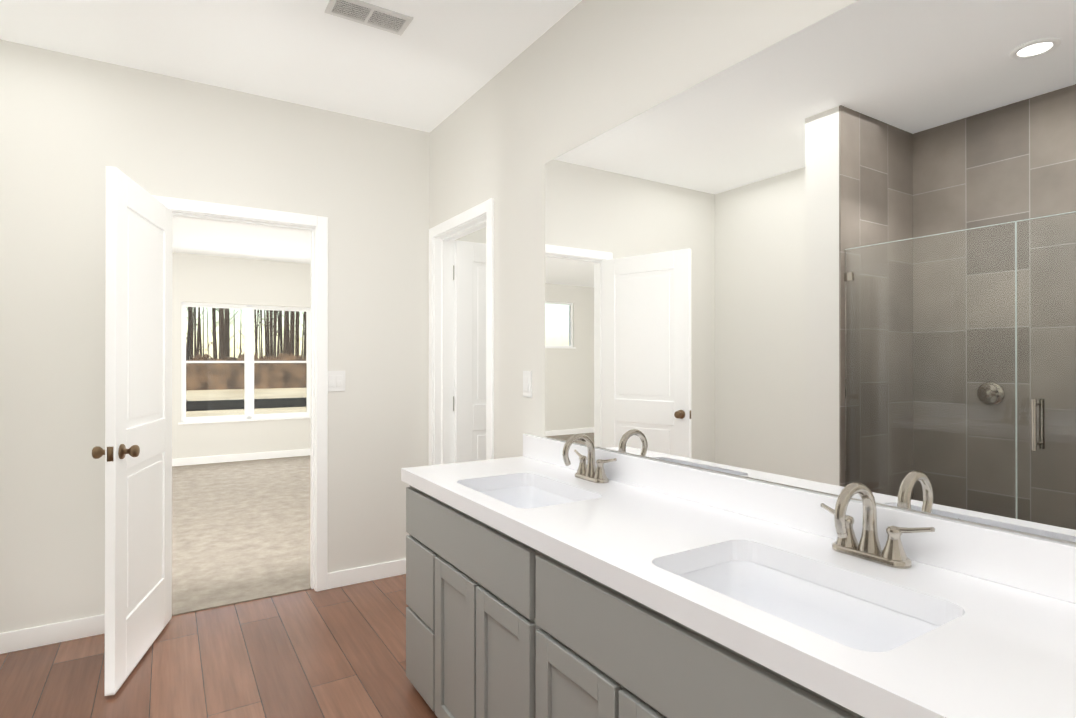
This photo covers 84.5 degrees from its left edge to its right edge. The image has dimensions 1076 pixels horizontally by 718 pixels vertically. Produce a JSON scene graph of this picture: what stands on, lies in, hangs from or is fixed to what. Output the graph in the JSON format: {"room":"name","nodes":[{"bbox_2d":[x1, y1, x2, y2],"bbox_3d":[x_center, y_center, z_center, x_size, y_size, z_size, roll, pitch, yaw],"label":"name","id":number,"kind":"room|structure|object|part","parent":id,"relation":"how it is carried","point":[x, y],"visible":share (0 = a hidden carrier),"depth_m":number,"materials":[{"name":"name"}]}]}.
{"room":"bathroom","nodes":[
{"label":"bathroom","id":0,"kind":"room"},
{"bbox_2d":[0,574,437,717],"bbox_3d":[0.077,1.339,1.281,4.140,0.100,4.915,0,0,-32],"label":"floor","id":1,"kind":"structure","parent":0,"point":[338,652],"depth_m":2.48,"materials":[{"name":"brown wood"}]},
{"bbox_2d":[401,478,880,717],"bbox_3d":[0.262,0.887,1.632,0.572,0.806,2.070,0,0,-32],"label":"bathroom vanity","id":2,"kind":"object","parent":1,"relation":"on","point":[542,581],"depth_m":1.48,"materials":[{"name":"grey wood"}]},
{"bbox_2d":[401,454,1075,717],"bbox_3d":[0.258,0.459,1.631,0.583,0.050,2.094,0,0,-32],"label":"countertop","id":3,"kind":"structure","parent":2,"relation":"on","point":[981,648],"depth_m":1.12,"materials":[{"name":"white stone"}]},
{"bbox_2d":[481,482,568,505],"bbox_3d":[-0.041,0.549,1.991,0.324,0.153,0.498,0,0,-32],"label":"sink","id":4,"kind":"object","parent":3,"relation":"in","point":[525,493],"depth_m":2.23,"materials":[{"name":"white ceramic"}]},
{"bbox_2d":[562,434,616,482],"bbox_3d":[0.152,0.350,2.114,0.152,0.168,0.246,0,0,-32],"label":"faucet","id":5,"kind":"object","parent":3,"relation":"on","point":[589,471],"visible":1,"depth_m":2.11,"materials":[{"name":"silver metal"}]},
{"bbox_2d":[689,554,924,645],"bbox_3d":[0.490,0.547,1.144,0.324,0.153,0.498,0,0,-32],"label":"sink","id":6,"kind":"object","parent":3,"relation":"in","point":[852,615],"depth_m":1.27,"materials":[{"name":"white ceramic"}]},
{"bbox_2d":[821,482,934,568],"bbox_3d":[0.684,0.347,1.266,0.152,0.168,0.246,0,0,-32],"label":"faucet","id":7,"kind":"object","parent":3,"relation":"on","point":[892,553],"visible":1,"depth_m":1.26,"materials":[{"name":"silver metal"}]},
{"bbox_2d":[172,455,310,615],"bbox_3d":[-3.554,1.347,4.905,7.940,0.106,5.085,0,0,-32],"label":"floor","id":8,"kind":"structure","parent":0,"point":[240,531],"depth_m":4.43,"materials":[{"name":"beige carpet"}]},
{"bbox_2d":[172,253,310,458],"bbox_3d":[-4.865,-0.043,7.000,7.700,2.700,0.150,0,0,-32],"label":"wall","id":9,"kind":"structure","parent":0,"point":[212,279],"depth_m":7.53,"materials":[{"name":"white paint"}]},
{"bbox_2d":[172,449,310,465],"bbox_3d":[-4.822,1.256,6.927,7.700,0.090,0.013,0,0,-32],"label":"baseboard","id":10,"kind":"structure","parent":9,"relation":"attached to","point":[234,457],"depth_m":7.55,"materials":[{"name":"white wood"}]},
{"bbox_2d":[178,302,310,424],"bbox_3d":[-3.737,0.049,7.667,1.580,1.500,0.120,0,0,-32],"label":"bedroom window","id":11,"kind":"structure","parent":9,"relation":"in","point":[249,376],"depth_m":7.66,"materials":[{"name":"white"}]},
{"bbox_2d":[172,216,310,263],"bbox_3d":[-3.574,-1.399,4.946,7.940,0.200,5.010,0,0,-32],"label":"ceiling","id":12,"kind":"structure","parent":0,"point":[208,238],"depth_m":6.52,"materials":[{"name":"white paint"}]},
{"bbox_2d":[0,39,485,632],"bbox_3d":[-2.211,-0.057,2.769,7.700,2.700,0.120,0,0,-32],"label":"wall","id":13,"kind":"structure","parent":0,"point":[72,127],"depth_m":2.88,"materials":[{"name":"white paint"}]},
{"bbox_2d":[0,614,104,653],"bbox_3d":[-2.364,1.248,2.591,1.096,0.090,0.013,0,0,-32],"label":"baseboard","id":14,"kind":"structure","parent":13,"relation":"attached to","point":[33,637],"depth_m":2.68,"materials":[{"name":"white wood"}]},
{"bbox_2d":[92,166,171,695],"bbox_3d":[-1.729,0.274,2.590,0.155,2.014,0.706,0,0,-17],"label":"door","id":15,"kind":"structure","parent":13,"relation":"in","point":[137,452],"depth_m":2.47,"materials":[{"name":"white wood"}]},
{"bbox_3d":[-1.641,0.362,2.294,0.155,0.060,0.088,0,0,-17],"label":"knob","id":16,"kind":"part","parent":15,"relation":"part of","materials":[{"name":"brown metal"}]},
{"bbox_2d":[152,195,327,591],"bbox_3d":[-1.578,0.248,3.165,0.843,2.094,0.152,0,0,-32],"label":"door frame","id":17,"kind":"structure","parent":13,"relation":"attached to","point":[210,208],"depth_m":3.30,"materials":[{"name":"white wood"}]},
{"bbox_2d":[328,371,344,390],"bbox_3d":[-1.151,0.125,3.356,0.116,0.116,0.010,0,0,-32],"label":"light switch","id":18,"kind":"object","parent":13,"relation":"attached to","point":[336,380],"visible":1,"depth_m":3.36,"materials":[{"name":"white plastic"}]},
{"bbox_2d":[328,559,405,588],"bbox_3d":[-0.926,1.251,3.493,0.611,0.090,0.013,0,0,-32],"label":"baseboard","id":19,"kind":"structure","parent":13,"relation":"attached to","point":[346,577],"depth_m":3.44,"materials":[{"name":"white wood"}]},
{"bbox_2d":[0,0,581,132],"bbox_3d":[0.057,-1.461,1.322,4.140,0.100,4.990,0,0,-32],"label":"ceiling","id":20,"kind":"structure","parent":0,"point":[436,63],"depth_m":2.64,"materials":[{"name":"white paint"}]},
{"bbox_2d":[324,0,412,35],"bbox_3d":[-0.689,-1.405,2.418,0.320,0.006,0.150,0,0,-32],"label":"ceiling vent","id":21,"kind":"object","parent":20,"relation":"in","point":[374,16],"visible":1,"depth_m":2.42,"materials":[{"name":"white metal"}]},
{"bbox_2d":[430,0,1075,544],"bbox_3d":[0.674,-0.060,1.633,0.120,2.700,4.870,0,0,-32],"label":"wall","id":22,"kind":"structure","parent":0,"point":[582,72],"depth_m":2.55,"materials":[{"name":"white paint"}]},
{"bbox_2d":[429,198,493,464],"bbox_3d":[-0.388,0.248,3.325,0.152,2.094,0.834,0,0,-32],"label":"door frame","id":23,"kind":"structure","parent":22,"relation":"attached to","point":[483,208],"depth_m":2.98,"materials":[{"name":"white wood"}]},
{"bbox_2d":[453,240,485,462],"bbox_3d":[-0.217,0.278,3.826,0.707,2.014,0.155,0,0,-32],"label":"closet door","id":24,"kind":"structure","parent":22,"relation":"in","point":[469,279],"depth_m":3.68,"materials":[{"name":"white wood"}]},
{"bbox_2d":[523,371,531,397],"bbox_3d":[-0.050,0.113,2.663,0.010,0.118,0.072,0,0,-32],"label":"light switch","id":25,"kind":"object","parent":22,"relation":"attached to","point":[527,383],"visible":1,"depth_m":2.65,"materials":[{"name":"white plastic"}]},
{"bbox_2d":[545,0,1075,541],"bbox_3d":[0.543,-0.256,1.723,0.006,1.169,1.920,0,0,-32],"label":"mirror","id":26,"kind":"object","parent":22,"relation":"attached to","point":[835,252],"visible":1,"depth_m":1.40,"materials":[{"name":"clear mirror"}]},
{"bbox_2d":[523,434,1075,601],"bbox_3d":[0.496,0.384,1.780,0.020,0.100,2.094,0,0,-32],"label":"backsplash","id":27,"kind":"structure","parent":0,"relation":"attached to","point":[1039,565],"depth_m":1.37,"materials":[{"name":"white stone"}]},
{"label":"outside","id":28,"kind":"structure","parent":0,"visible":0},
{"bbox_2d":[186,388,306,416],"bbox_3d":[-18.723,3.105,67.368,380.000,0.200,115.970,0,0,-32],"label":"ground","id":29,"kind":"structure","parent":28,"point":[299,393],"depth_m":46.33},
{"bbox_2d":[186,397,305,410],"bbox_3d":[-9.656,2.585,38.788,95.020,0.648,0.070,0,0,-32],"label":"fence","id":30,"kind":"object","parent":29,"relation":"on","point":[277,402],"depth_m":34.08,"materials":[{"name":"black"}]},
{"bbox_2d":[186,307,305,360],"bbox_3d":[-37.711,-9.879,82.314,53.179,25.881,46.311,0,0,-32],"label":"trees","id":31,"kind":"object","parent":29,"relation":"on","point":[224,327],"depth_m":75.95,"materials":[{"name":"brown plant"}]},
{"bbox_2d":[186,336,306,389],"bbox_3d":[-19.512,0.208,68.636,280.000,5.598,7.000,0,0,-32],"label":"bushes","id":32,"kind":"object","parent":29,"relation":"on","point":[213,384],"depth_m":59.15,"materials":[{"name":"brown plant"}]}
]}

